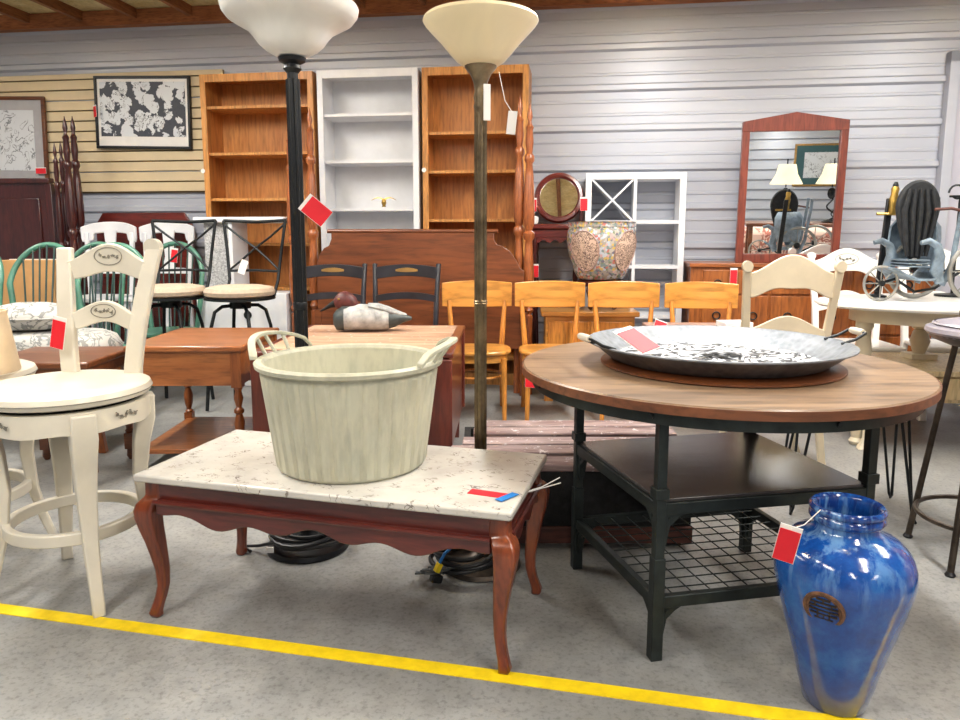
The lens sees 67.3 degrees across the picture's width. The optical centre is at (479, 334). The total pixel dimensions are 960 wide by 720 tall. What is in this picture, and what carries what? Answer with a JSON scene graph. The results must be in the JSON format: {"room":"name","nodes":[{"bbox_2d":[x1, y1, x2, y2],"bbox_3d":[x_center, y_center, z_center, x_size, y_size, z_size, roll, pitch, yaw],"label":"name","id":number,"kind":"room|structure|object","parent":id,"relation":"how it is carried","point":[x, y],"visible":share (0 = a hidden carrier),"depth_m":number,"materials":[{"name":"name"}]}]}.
{"room":"second-hand shop","nodes":[
{"label":"second-hand shop","id":0,"kind":"room"},
{"bbox_2d":[0,0,425,22],"bbox_3d":[-0.366,-1.956,0.637,15.449,0.140,12.600,0,8,0],"label":"ceiling","id":1,"kind":"structure","parent":0,"point":[19,10],"depth_m":5.85,"materials":[{"name":"brown wood"}]},
{"bbox_2d":[0,384,959,719],"bbox_3d":[0.000,1.040,1.457,18.000,0.100,13.400,0,8,0],"label":"floor","id":2,"kind":"structure","parent":0,"point":[588,623],"depth_m":2.22,"materials":[{"name":"grey concrete"}]},
{"bbox_2d":[0,257,3,305],"bbox_3d":[-3.379,-0.025,4.646,0.468,1.136,0.535,1,8,4],"label":"chair","id":3,"kind":"object","parent":2,"relation":"on","point":[1,262],"visible":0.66,"depth_m":4.74,"materials":[{"name":"green paint"}]},
{"bbox_2d":[0,359,56,533],"bbox_3d":[-1.927,0.239,2.623,0.574,1.166,0.518,1,8,10],"label":"bar stool","id":4,"kind":"object","parent":2,"relation":"on","point":[28,476],"visible":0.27,"depth_m":2.73,"materials":[{"name":"beige paint"}]},
{"bbox_2d":[0,308,20,374],"bbox_3d":[-1.765,0.024,2.507,0.274,0.213,0.274,0,8,0],"label":"lampshade","id":5,"kind":"object","parent":4,"relation":"on","point":[9,358],"visible":1,"depth_m":2.51,"materials":[{"name":"beige fabric"}]},
{"bbox_2d":[0,178,58,259],"bbox_3d":[-4.375,-0.538,6.407,1.414,1.664,0.070,1,8,8],"label":"headboard","id":6,"kind":"object","parent":2,"relation":"on","point":[27,205],"visible":0.5,"depth_m":6.26,"materials":[{"name":"brown wood"}]},
{"bbox_2d":[2,259,56,304],"bbox_3d":[-3.273,-0.064,5.392,0.400,1.004,0.300,0,8,0],"label":"cardboard box","id":7,"kind":"object","parent":2,"relation":"on","point":[18,283],"visible":0.23,"depth_m":5.20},
{"bbox_2d":[7,242,77,310],"bbox_3d":[-2.874,-0.025,4.646,0.468,1.136,0.535,0,8,-2],"label":"chair","id":8,"kind":"object","parent":2,"relation":"on","point":[20,260],"visible":0.34,"depth_m":4.78,"materials":[{"name":"green paint"}]},
{"bbox_2d":[53,143,65,246],"bbox_3d":[-3.542,-0.641,6.128,0.060,1.945,0.060,-7,11,-43],"label":"bed post","id":9,"kind":"object","parent":2,"relation":"on","point":[57,185],"visible":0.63,"depth_m":6.05,"materials":[{"name":"brown wood"}]},
{"bbox_2d":[59,142,69,247],"bbox_3d":[-3.536,-0.661,6.205,0.060,1.964,0.060,-7,11,-43],"label":"bed post","id":10,"kind":"object","parent":2,"relation":"on","point":[61,160],"visible":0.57,"depth_m":6.11,"materials":[{"name":"brown wood"}]},
{"bbox_2d":[62,117,81,290],"bbox_3d":[-3.397,-0.727,6.035,0.080,2.142,0.079,-7,10,-40],"label":"bed post","id":11,"kind":"object","parent":2,"relation":"on","point":[70,202],"visible":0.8,"depth_m":5.95,"materials":[{"name":"brown wood"}]},
{"bbox_2d":[12,328,133,452],"bbox_3d":[-2.500,0.296,4.069,0.900,0.655,0.420,0,8,-3],"label":"upholstered bench","id":12,"kind":"object","parent":2,"relation":"on","point":[23,340],"visible":0.1,"depth_m":3.93,"materials":[{"name":"grey fabric"}]},
{"bbox_2d":[0,302,56,330],"bbox_3d":[-2.513,-0.109,4.023,0.453,0.150,0.353,-1,8,-8],"label":"floral cushion","id":13,"kind":"object","parent":12,"relation":"on","point":[23,316],"visible":0.56,"depth_m":3.89,"materials":[{"name":"grey fabric"}]},
{"bbox_2d":[12,328,122,350],"bbox_3d":[-2.500,0.063,4.037,0.900,0.185,0.420,0,8,-3],"label":"cushion","id":14,"kind":"object","parent":12,"relation":"on","point":[23,340],"depth_m":3.91,"materials":[{"name":"grey fabric"}]},
{"bbox_2d":[17,346,132,471],"bbox_3d":[-2.070,0.391,3.588,0.520,0.600,0.500,0,8,-2],"label":"end table","id":15,"kind":"object","parent":2,"relation":"on","point":[47,359],"visible":0.21,"depth_m":3.57,"materials":[{"name":"brown wood"}]},
{"bbox_2d":[70,117,91,327],"bbox_3d":[-3.386,-0.749,6.131,0.080,2.158,0.079,-7,10,-40],"label":"bed post","id":16,"kind":"object","parent":2,"relation":"on","point":[74,147],"visible":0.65,"depth_m":6.04,"materials":[{"name":"brown wood"}]},
{"bbox_2d":[0,239,162,617],"bbox_3d":[-1.355,0.270,2.402,0.518,1.166,0.574,0,8,0],"label":"bar stool","id":17,"kind":"object","parent":2,"relation":"on","point":[69,407],"visible":0.98,"depth_m":2.37,"materials":[{"name":"beige paint"}]},
{"bbox_2d":[50,315,66,349],"bbox_3d":[-1.461,-0.008,2.498,0.076,0.124,0.011,1,8,5],"label":"price tag","id":18,"kind":"object","parent":17,"relation":"hanging from","point":[58,330],"visible":1,"depth_m":2.50,"materials":[{"name":"red paper"}]},
{"bbox_2d":[74,241,125,334],"bbox_3d":[-2.796,-0.087,5.092,0.468,1.136,0.535,0,8,3],"label":"chair","id":19,"kind":"object","parent":2,"relation":"on","point":[91,245],"visible":0.17,"depth_m":5.23,"materials":[{"name":"green paint"}]},
{"bbox_2d":[80,222,136,343],"bbox_3d":[-3.097,-0.278,5.892,0.475,1.290,0.479,1,8,4],"label":"chair","id":20,"kind":"object","parent":2,"relation":"on","point":[110,230],"visible":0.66,"depth_m":6.01,"materials":[{"name":"paint"}]},
{"bbox_2d":[75,242,150,390],"bbox_3d":[-2.366,-0.011,4.547,0.468,1.136,0.535,-1,8,-4],"label":"chair","id":21,"kind":"object","parent":2,"relation":"on","point":[79,299],"visible":0.1,"depth_m":4.68,"materials":[{"name":"green paint"}]},
{"bbox_2d":[97,213,196,341],"bbox_3d":[-2.894,-0.373,6.295,0.891,1.369,0.030,1,8,8],"label":"headboard","id":22,"kind":"object","parent":2,"relation":"on","point":[137,220],"visible":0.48,"depth_m":6.23,"materials":[{"name":"red wood"}]},
{"bbox_2d":[124,222,194,341],"bbox_3d":[-2.621,-0.280,5.912,0.475,1.290,0.479,1,8,4],"label":"chair","id":23,"kind":"object","parent":2,"relation":"on","point":[145,231],"visible":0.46,"depth_m":6.03,"materials":[{"name":"paint"}]},
{"bbox_2d":[146,241,204,386],"bbox_3d":[-2.352,-0.136,5.449,0.468,1.136,0.535,-1,8,-4],"label":"chair","id":24,"kind":"object","parent":2,"relation":"on","point":[152,331],"visible":0.25,"depth_m":5.58,"materials":[{"name":"green paint"}]},
{"bbox_2d":[135,219,216,408],"bbox_3d":[-2.113,-0.153,4.963,0.491,1.282,0.501,1,8,6],"label":"metal bar stool","id":25,"kind":"object","parent":2,"relation":"on","point":[169,295],"visible":0.57,"depth_m":5.04,"materials":[{"name":"black metal"}]},
{"bbox_2d":[135,283,205,298],"bbox_3d":[-2.115,-0.306,4.925,0.464,0.083,0.464,1,8,6],"label":"cushion","id":26,"kind":"object","parent":25,"relation":"on","point":[167,290],"depth_m":4.77,"materials":[{"name":"beige fabric"}]},
{"bbox_2d":[171,248,177,262],"bbox_3d":[-2.310,-0.602,5.448,0.065,0.116,0.004,0,8,0],"label":"price tag","id":27,"kind":"object","parent":25,"relation":"hanging from","point":[174,251],"visible":0.82,"depth_m":5.44,"materials":[{"name":"red paper"}]},
{"bbox_2d":[123,328,278,453],"bbox_3d":[-1.465,0.323,3.932,0.580,0.640,0.720,0,8,-1],"label":"end table","id":28,"kind":"object","parent":2,"relation":"on","point":[186,357],"visible":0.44,"depth_m":3.61,"materials":[{"name":"orange wood"}]},
{"bbox_2d":[149,417,252,453],"bbox_3d":[-1.465,0.543,3.962,0.520,0.025,0.660,0,8,-1],"label":"shelf","id":29,"kind":"object","parent":28,"relation":"attached to","point":[192,432],"depth_m":3.92,"materials":[{"name":"orange wood"}]},
{"bbox_2d":[193,217,292,385],"bbox_3d":[-1.832,-0.269,5.733,0.735,1.317,0.306,1,8,8],"label":"desk","id":30,"kind":"object","parent":2,"relation":"on","point":[279,310],"visible":0.32,"depth_m":5.61,"materials":[{"name":"paint"}]},
{"bbox_2d":[203,219,286,410],"bbox_3d":[-1.618,-0.145,4.903,0.491,1.282,0.501,2,8,12],"label":"metal bar stool","id":31,"kind":"object","parent":2,"relation":"on","point":[239,296],"visible":0.77,"depth_m":4.83,"materials":[{"name":"black metal"}]},
{"bbox_2d":[203,284,274,299],"bbox_3d":[-1.621,-0.298,4.865,0.464,0.083,0.464,2,8,12],"label":"cushion","id":32,"kind":"object","parent":31,"relation":"on","point":[226,291],"depth_m":4.70,"materials":[{"name":"beige fabric"}]},
{"bbox_2d":[238,259,248,274],"bbox_3d":[-1.650,-0.473,5.022,0.081,0.111,0.004,0,8,0],"label":"price tag","id":33,"kind":"object","parent":31,"relation":"hanging from","point":[243,265],"visible":1,"depth_m":5.02,"materials":[{"name":"white paper"}]},
{"bbox_2d":[199,71,321,324],"bbox_3d":[-1.740,-0.867,5.964,0.935,2.438,0.318,1,8,8],"label":"bookcase","id":34,"kind":"object","parent":2,"relation":"on","point":[244,115],"visible":0.41,"depth_m":6.01,"materials":[{"name":"brown wood"}]},
{"bbox_2d":[218,0,358,563],"bbox_3d":[-0.662,-0.166,2.615,0.482,1.970,0.482,0,8,0],"label":"floor lamp","id":35,"kind":"object","parent":2,"relation":"on","point":[292,31],"depth_m":2.51,"materials":[{"name":"black metal"}]},
{"bbox_2d":[298,194,332,226],"bbox_3d":[-0.575,-0.435,2.519,0.120,0.116,0.004,-1,8,-8],"label":"price tag","id":36,"kind":"object","parent":35,"relation":"attached to","point":[311,207],"visible":1,"depth_m":2.52,"materials":[{"name":"red paper"}]},
{"bbox_2d":[286,138,293,331],"bbox_3d":[-1.433,-0.613,5.550,0.084,2.049,0.083,-7,10,-40],"label":"bed post","id":37,"kind":"object","parent":2,"relation":"on","point":[287,166],"visible":0.26,"depth_m":5.50,"materials":[{"name":"brown wood"}]},
{"bbox_2d":[306,108,318,324],"bbox_3d":[-1.280,-0.652,5.543,0.084,2.129,0.083,-7,10,-40],"label":"bed post","id":38,"kind":"object","parent":2,"relation":"on","point":[312,233],"visible":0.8,"depth_m":5.48,"materials":[{"name":"brown wood"}]},
{"bbox_2d":[306,263,366,303],"bbox_3d":[-0.981,0.039,4.707,0.466,0.992,0.481,0,8,-3],"label":"chair","id":39,"kind":"object","parent":2,"relation":"on","point":[324,269],"visible":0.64,"depth_m":4.85,"materials":[{"name":"black paint"}]},
{"bbox_2d":[133,430,549,674],"bbox_3d":[-0.411,0.634,2.294,1.187,0.473,0.530,2,8,15],"label":"coffee table","id":40,"kind":"object","parent":2,"relation":"on","point":[233,480],"depth_m":2.08,"materials":[{"name":"beige stone"}]},
{"bbox_2d":[247,330,457,483],"bbox_3d":[-0.400,0.202,2.264,0.660,0.398,0.578,0,8,0],"label":"tub","id":41,"kind":"object","parent":40,"relation":"on","point":[348,413],"visible":1,"depth_m":2.07,"materials":[{"name":"green paint"}]},
{"bbox_2d":[529,477,560,491],"bbox_3d":[0.186,0.449,2.152,0.120,0.038,0.006,-3,8,-18],"label":"cable tie","id":42,"kind":"object","parent":40,"relation":"attached to","point":[541,487],"visible":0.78,"depth_m":2.15,"materials":[{"name":"white plastic"}]},
{"bbox_2d":[250,325,464,446],"bbox_3d":[-0.563,0.334,3.774,0.920,0.662,1.024,0,8,2],"label":"table","id":43,"kind":"object","parent":2,"relation":"on","point":[449,394],"visible":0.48,"depth_m":3.54,"materials":[{"name":"brown wood"}]},
{"bbox_2d":[320,291,411,329],"bbox_3d":[-0.618,-0.132,3.909,0.491,0.215,0.177,-1,8,-6],"label":"duck decoy","id":44,"kind":"object","parent":43,"relation":"on","point":[349,315],"visible":1,"depth_m":3.86,"materials":[{"name":"wood"}]},
{"bbox_2d":[316,67,422,249],"bbox_3d":[-0.848,-0.850,5.840,0.800,2.439,0.318,1,8,8],"label":"bookcase","id":45,"kind":"object","parent":2,"relation":"on","point":[370,120],"visible":0.48,"depth_m":5.86,"materials":[{"name":"white paint"}]},
{"bbox_2d":[371,197,395,206],"bbox_3d":[-0.762,-1.054,5.716,0.200,0.076,0.039,1,8,8],"label":"bird","id":46,"kind":"object","parent":45,"relation":"on","point":[383,202],"visible":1,"depth_m":5.71},
{"bbox_2d":[372,263,440,324],"bbox_3d":[-0.502,0.039,4.707,0.466,0.992,0.481,0,8,2],"label":"chair","id":47,"kind":"object","parent":2,"relation":"on","point":[398,269],"visible":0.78,"depth_m":4.84,"materials":[{"name":"black paint"}]},
{"bbox_2d":[315,229,526,395],"bbox_3d":[-0.453,-0.172,5.371,1.611,1.223,0.041,1,8,8],"label":"headboard","id":48,"kind":"object","parent":2,"relation":"on","point":[453,249],"visible":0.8,"depth_m":5.32,"materials":[{"name":"brown wood"}]},
{"bbox_2d":[0,603,869,719],"bbox_3d":[-0.369,0.907,2.038,9.000,0.003,0.050,2,8,13],"label":"floor line","id":49,"kind":"object","parent":2,"relation":"on","point":[530,680],"depth_m":1.98,"materials":[{"name":"yellow paint"}]},
{"bbox_2d":[415,549,492,582],"bbox_3d":[-0.072,0.772,2.553,0.302,0.121,0.248,0,8,0],"label":"power cord","id":50,"kind":"object","parent":2,"relation":"on","point":[443,566],"visible":0.66,"depth_m":2.45,"materials":[{"name":"black rubber"}]},
{"bbox_2d":[422,64,531,384],"bbox_3d":[-0.018,-0.833,5.725,0.813,2.436,0.318,1,8,8],"label":"bookcase","id":51,"kind":"object","parent":2,"relation":"on","point":[447,92],"visible":0.41,"depth_m":5.77,"materials":[{"name":"brown wood"}]},
{"bbox_2d":[442,280,511,419],"bbox_3d":[-0.014,0.091,4.761,0.474,0.874,0.486,0,8,-2],"label":"dining chair","id":52,"kind":"object","parent":2,"relation":"on","point":[455,293],"visible":0.59,"depth_m":4.90,"materials":[{"name":"brown wood"}]},
{"bbox_2d":[423,0,538,582],"bbox_3d":[0.002,-0.102,2.479,0.378,1.882,0.378,0,8,0],"label":"floor lamp","id":53,"kind":"object","parent":2,"relation":"on","point":[480,36],"visible":0.77,"depth_m":2.34,"materials":[{"name":"metal"}]},
{"bbox_2d":[483,84,490,120],"bbox_3d":[0.023,-0.758,2.347,0.024,0.115,0.004,-3,8,-20],"label":"price tag","id":54,"kind":"object","parent":53,"relation":"hanging from","point":[486,87],"visible":1,"depth_m":2.35,"materials":[{"name":"white paper"}]},
{"bbox_2d":[499,73,517,134],"bbox_3d":[0.092,-0.759,2.360,0.063,0.202,0.004,1,8,10],"label":"price tag","id":55,"kind":"object","parent":53,"relation":"hanging from","point":[512,115],"visible":1,"depth_m":2.36,"materials":[{"name":"white paper"}]},
{"bbox_2d":[513,96,524,392],"bbox_3d":[0.286,-0.640,5.302,0.084,2.171,0.083,-7,10,-40],"label":"bed post","id":56,"kind":"object","parent":2,"relation":"on","point":[518,230],"visible":0.75,"depth_m":5.23,"materials":[{"name":"brown wood"}]},
{"bbox_2d":[523,104,534,394],"bbox_3d":[0.354,-0.602,5.257,0.084,2.107,0.083,-7,10,-40],"label":"bed post","id":57,"kind":"object","parent":2,"relation":"on","point":[529,198],"visible":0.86,"depth_m":5.19,"materials":[{"name":"brown wood"}]},
{"bbox_2d":[515,281,584,419],"bbox_3d":[0.469,0.094,4.741,0.474,0.874,0.486,0,8,1],"label":"dining chair","id":58,"kind":"object","parent":2,"relation":"on","point":[529,293],"visible":0.52,"depth_m":4.89,"materials":[{"name":"brown wood"}]},
{"bbox_2d":[525,378,534,387],"bbox_3d":[0.321,0.281,4.521,0.080,0.104,0.004,2,8,15],"label":"price tag","id":59,"kind":"object","parent":58,"relation":"hanging from","point":[528,383],"visible":0.29,"depth_m":4.53,"materials":[{"name":"red paper"}]},
{"bbox_2d":[532,172,583,343],"bbox_3d":[0.568,-0.423,5.621,0.450,1.654,0.310,1,8,8],"label":"stand","id":60,"kind":"object","parent":2,"relation":"on","point":[558,195],"visible":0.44,"depth_m":5.49,"materials":[{"name":"red wood"}]},
{"bbox_2d":[534,264,538,276],"bbox_3d":[0.413,-0.484,5.426,0.055,0.100,0.004,1,8,8],"label":"price tag","id":61,"kind":"object","parent":60,"relation":"attached to","point":[536,266],"visible":0.64,"depth_m":5.42,"materials":[{"name":"red paper"}]},
{"bbox_2d":[534,172,583,222],"bbox_3d":[0.601,-1.047,5.500,0.374,0.385,0.121,1,8,8],"label":"mirror","id":62,"kind":"object","parent":60,"relation":"on","point":[558,195],"depth_m":5.49,"materials":[{"name":"brown wood"}]},
{"bbox_2d":[580,197,587,210],"bbox_3d":[0.765,-0.965,5.309,0.055,0.100,0.004,1,8,8],"label":"price tag","id":63,"kind":"object","parent":60,"relation":"attached to","point":[583,200],"visible":1,"depth_m":5.31,"materials":[{"name":"red paper"}]},
{"bbox_2d":[451,420,691,544],"bbox_3d":[0.366,0.601,3.041,0.968,0.334,0.660,0,8,0],"label":"slatted bench","id":64,"kind":"object","parent":2,"relation":"on","point":[552,438],"visible":0.23,"depth_m":2.73,"materials":[{"name":"brown wood"}]},
{"bbox_2d":[540,307,639,400],"bbox_3d":[0.780,0.136,5.248,0.683,0.648,0.380,0,8,3],"label":"base cabinet","id":65,"kind":"object","parent":2,"relation":"on","point":[558,321],"visible":0.41,"depth_m":5.06,"materials":[{"name":"brown wood"}]},
{"bbox_2d":[576,279,622,309],"bbox_3d":[0.865,-0.298,5.210,0.366,0.209,0.362,0,8,0],"label":"stand","id":66,"kind":"object","parent":65,"relation":"on","point":[586,282],"visible":0.12,"depth_m":5.07,"materials":[{"name":"brown wood"}]},
{"bbox_2d":[567,221,636,279],"bbox_3d":[0.865,-0.604,5.156,0.496,0.405,0.496,0,8,0],"label":"planter","id":67,"kind":"object","parent":66,"relation":"on","point":[598,250],"visible":1,"depth_m":4.97,"materials":[{"name":"multicoloured ceramic"}]},
{"bbox_2d":[588,281,659,419],"bbox_3d":[0.951,0.100,4.701,0.474,0.874,0.486,1,8,4],"label":"dining chair","id":68,"kind":"object","parent":2,"relation":"on","point":[606,294],"visible":0.38,"depth_m":4.86,"materials":[{"name":"brown wood"}]},
{"bbox_2d":[584,172,686,321],"bbox_3d":[1.185,-0.420,5.641,0.739,1.642,0.300,1,8,8],"label":"cube shelf","id":69,"kind":"object","parent":2,"relation":"on","point":[680,178],"visible":0.59,"depth_m":5.43,"materials":[{"name":"white paint"}]},
{"bbox_2d":[642,322,727,431],"bbox_3d":[1.257,0.275,4.206,0.580,0.660,0.340,0,8,3],"label":"table","id":70,"kind":"object","parent":2,"relation":"on","point":[643,323],"visible":0.11,"depth_m":4.28,"materials":[{"name":"brown wood"}]},
{"bbox_2d":[654,319,666,325],"bbox_3d":[1.009,-0.057,4.030,0.082,0.069,0.020,0,8,0],"label":"price tag","id":71,"kind":"object","parent":70,"relation":"on","point":[657,321],"visible":0.5,"depth_m":4.03,"materials":[{"name":"red paper"}]},
{"bbox_2d":[716,320,752,327],"bbox_3d":[1.457,-0.064,4.129,0.160,0.030,0.140,-1,8,-4],"label":"paper stack","id":72,"kind":"object","parent":70,"relation":"on","point":[736,323],"visible":0.54,"depth_m":4.07,"materials":[{"name":"white paper"}]},
{"bbox_2d":[664,282,738,321],"bbox_3d":[1.445,0.108,4.642,0.474,0.874,0.486,1,8,6],"label":"dining chair","id":73,"kind":"object","parent":2,"relation":"on","point":[686,295],"visible":0.27,"depth_m":4.80,"materials":[{"name":"brown wood"}]},
{"bbox_2d":[522,341,942,661],"bbox_3d":[0.775,0.471,2.433,1.271,0.756,1.271,0,8,0],"label":"dining table","id":74,"kind":"object","parent":2,"relation":"on","point":[738,472],"visible":0.77,"depth_m":2.07,"materials":[{"name":"brown wood"}]},
{"bbox_2d":[588,510,779,591],"bbox_3d":[0.736,0.686,2.345,0.669,0.004,0.588,-2,8,-12],"label":"wire shelf","id":75,"kind":"object","parent":74,"relation":"attached to","point":[597,541],"depth_m":2.34,"materials":[{"name":"black metal"}]},
{"bbox_2d":[601,354,847,388],"bbox_3d":[0.785,0.091,2.375,0.764,0.012,0.764,0,8,0],"label":"lazy susan","id":76,"kind":"object","parent":74,"relation":"on","point":[837,372],"visible":0.34,"depth_m":2.08,"materials":[{"name":"brown wood"}]},
{"bbox_2d":[577,325,866,378],"bbox_3d":[0.785,0.029,2.397,0.848,0.104,0.848,6,10,38],"label":"serving tray","id":77,"kind":"object","parent":76,"relation":"on","point":[733,352],"visible":0.96,"depth_m":2.42,"materials":[{"name":"metal"}]},
{"bbox_2d":[613,326,660,353],"bbox_3d":[0.513,0.015,2.366,0.074,0.072,0.146,-5,9,-32],"label":"price tag","id":78,"kind":"object","parent":77,"relation":"on","point":[633,337],"visible":0.96,"depth_m":2.36,"materials":[{"name":"paper"}]},
{"bbox_2d":[699,353,742,357],"bbox_3d":[0.807,0.067,2.402,0.151,0.008,0.078,0,8,0],"label":"flower","id":79,"kind":"object","parent":77,"relation":"on","point":[707,355],"depth_m":2.39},
{"bbox_2d":[719,255,846,464],"bbox_3d":[1.489,0.133,3.662,0.463,1.090,0.557,1,8,8],"label":"dining chair","id":80,"kind":"object","parent":2,"relation":"on","point":[788,271],"visible":0.54,"depth_m":3.36,"materials":[{"name":"paint"}]},
{"bbox_2d":[681,261,934,350],"bbox_3d":[2.397,-0.054,5.420,1.696,0.977,0.479,1,8,8],"label":"dresser","id":81,"kind":"object","parent":2,"relation":"on","point":[774,303],"visible":0.2,"depth_m":5.20,"materials":[{"name":"brown wood"}]},
{"bbox_2d":[730,268,737,283],"bbox_3d":[1.825,-0.422,5.189,0.050,0.120,0.004,1,8,8],"label":"price tag","id":82,"kind":"object","parent":81,"relation":"hanging from","point":[733,271],"visible":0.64,"depth_m":5.19,"materials":[{"name":"red paper"}]},
{"bbox_2d":[734,112,849,262],"bbox_3d":[2.244,-1.056,5.204,0.721,1.065,0.088,1,8,8],"label":"dresser mirror","id":83,"kind":"object","parent":81,"relation":"on","point":[792,173],"visible":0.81,"depth_m":5.20,"materials":[{"name":"brown wood"}]},
{"bbox_2d":[743,130,840,253],"bbox_3d":[2.245,-1.024,5.214,0.627,0.880,0.006,1,10,8],"label":"mirror glass","id":84,"kind":"object","parent":83,"relation":"on","point":[792,178],"depth_m":5.21,"materials":[{"name":"silver metal"}]},
{"bbox_2d":[773,492,918,717],"bbox_3d":[0.905,0.675,1.810,0.323,0.525,0.323,0,8,0],"label":"floor vase","id":85,"kind":"object","parent":2,"relation":"on","point":[848,593],"visible":0.97,"depth_m":1.71,"materials":[{"name":"blue ceramic"}]},
{"bbox_2d":[772,510,820,563],"bbox_3d":[0.727,0.465,1.655,0.100,0.134,0.028,2,8,13],"label":"price tag","id":86,"kind":"object","parent":85,"relation":"attached to","point":[788,538],"visible":1,"depth_m":1.66,"materials":[{"name":"red paper"}]},
{"bbox_2d":[785,420,916,523],"bbox_3d":[1.584,0.493,3.121,0.523,0.520,0.347,2,8,12],"label":"table","id":87,"kind":"object","parent":2,"relation":"on","point":[908,469],"visible":0.21,"depth_m":3.06,"materials":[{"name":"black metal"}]},
{"bbox_2d":[807,248,906,421],"bbox_3d":[2.507,-0.028,4.823,0.514,1.090,0.557,1,8,8],"label":"dining chair","id":88,"kind":"object","parent":2,"relation":"on","point":[855,260],"visible":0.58,"depth_m":4.99,"materials":[{"name":"white paint"}]},
{"bbox_2d":[814,293,959,445],"bbox_3d":[3.000,0.216,4.048,2.240,0.820,1.120,0,8,0],"label":"table","id":89,"kind":"object","parent":2,"relation":"on","point":[900,310],"visible":0.73,"depth_m":3.94,"materials":[{"name":"white paint"}]},
{"bbox_2d":[870,182,899,297],"bbox_3d":[2.329,-0.547,4.166,0.126,0.661,0.099,-1,8,-8],"label":"ornament","id":90,"kind":"object","parent":89,"relation":"on","point":[890,205],"visible":0.84,"depth_m":4.14,"materials":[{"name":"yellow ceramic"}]},
{"bbox_2d":[863,180,959,300],"bbox_3d":[2.453,-0.514,3.947,0.735,0.653,0.306,0,8,0],"label":"ornament","id":91,"kind":"object","parent":89,"relation":"on","point":[913,242],"visible":1,"depth_m":3.88,"materials":[{"name":"grey metal"}]},
{"bbox_2d":[934,184,959,297],"bbox_3d":[2.785,-0.551,4.214,0.180,0.650,0.180,0,8,0],"label":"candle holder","id":92,"kind":"object","parent":89,"relation":"on","point":[951,294],"visible":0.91,"depth_m":4.20,"materials":[{"name":"black metal"}]},
{"bbox_2d":[856,352,959,449],"bbox_3d":[2.669,0.377,4.229,1.140,0.450,0.664,1,8,4],"label":"table","id":93,"kind":"object","parent":2,"relation":"on","point":[936,368],"visible":0.11,"depth_m":4.03,"materials":[{"name":"beige wood"}]},
{"bbox_2d":[898,249,959,420],"bbox_3d":[3.101,-0.021,4.774,0.514,1.090,0.557,1,8,8],"label":"dining chair","id":94,"kind":"object","parent":2,"relation":"on","point":[935,346],"visible":0.19,"depth_m":4.93,"materials":[{"name":"white paint"}]},
{"bbox_2d":[903,310,959,577],"bbox_3d":[1.830,0.332,2.590,0.452,0.990,0.452,0,8,0],"label":"metal bar stool","id":95,"kind":"object","parent":2,"relation":"on","point":[946,330],"visible":1,"depth_m":2.65,"materials":[{"name":"metal"}]},
{"bbox_2d":[924,317,959,339],"bbox_3d":[1.830,-0.024,2.541,0.452,0.070,0.452,0,8,0],"label":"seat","id":96,"kind":"object","parent":95,"relation":"on","point":[940,328],"depth_m":2.53,"materials":[{"name":"beige fabric"}]},
{"bbox_2d":[0,0,959,343],"bbox_3d":[0.004,-1.269,5.907,14.138,3.250,0.108,1,8,8],"label":"wall","id":97,"kind":"structure","parent":0,"point":[668,87],"depth_m":5.61,"materials":[{"name":"grey metal"}]},
{"bbox_2d":[0,69,223,192],"bbox_3d":[-3.830,-1.752,6.325,3.400,1.006,0.035,1,8,8],"label":"panel","id":98,"kind":"object","parent":97,"relation":"attached to","point":[63,87],"visible":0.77,"depth_m":6.23,"materials":[{"name":"beige wood"}]},
{"bbox_2d":[0,96,49,177],"bbox_3d":[-4.242,-1.712,6.343,0.949,0.744,0.030,3,8,8],"label":"framed picture","id":99,"kind":"object","parent":98,"relation":"attached to","point":[23,120],"visible":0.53,"depth_m":6.30,"materials":[{"name":"white paper"}]},
{"bbox_2d":[0,110,35,170],"bbox_3d":[-4.243,-1.712,6.341,0.719,0.514,0.004,3,8,8],"label":"print","id":100,"kind":"object","parent":99,"relation":"attached to","point":[17,139],"depth_m":6.31},
{"bbox_2d":[36,167,45,173],"bbox_3d":[-3.834,-1.435,6.296,0.100,0.055,0.004,1,8,8],"label":"price tag","id":101,"kind":"object","parent":99,"relation":"attached to","point":[41,170],"visible":1,"depth_m":6.29,"materials":[{"name":"red paper"}]},
{"bbox_2d":[93,76,192,149],"bbox_3d":[-2.864,-1.888,6.123,0.871,0.600,0.030,3,8,8],"label":"framed picture","id":102,"kind":"object","parent":98,"relation":"attached to","point":[134,112],"visible":0.99,"depth_m":6.12,"materials":[{"name":"paper"}]},
{"bbox_2d":[93,105,96,116],"bbox_3d":[-3.277,-1.907,6.136,0.050,0.100,0.004,6,10,38],"label":"price tag","id":103,"kind":"object","parent":102,"relation":"attached to","point":[94,106],"visible":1,"depth_m":6.13,"materials":[{"name":"red paper"}]},
{"bbox_2d":[99,82,185,136],"bbox_3d":[-2.863,-1.915,6.117,0.777,0.450,0.003,3,8,8],"label":"print","id":104,"kind":"object","parent":102,"relation":"attached to","point":[126,109],"depth_m":6.12},
{"bbox_2d":[0,0,758,32],"bbox_3d":[-0.008,-2.595,5.638,14.000,0.120,0.110,1,8,8],"label":"ceiling","id":105,"kind":"structure","parent":97,"relation":"attached to","point":[208,14],"depth_m":5.91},
{"bbox_2d":[931,50,959,338],"bbox_3d":[4.277,-0.806,5.299,1.740,2.500,0.080,1,8,8],"label":"trim","id":106,"kind":"structure","parent":97,"relation":"attached to","point":[951,86],"depth_m":5.30,"materials":[{"name":"grey metal"}]},
{"bbox_2d":[941,82,959,292],"bbox_3d":[4.253,-0.762,5.275,1.580,2.420,0.105,1,8,8],"label":"door","id":107,"kind":"structure","parent":97,"relation":"in","point":[955,175],"depth_m":5.36,"materials":[{"name":"grey paint"}]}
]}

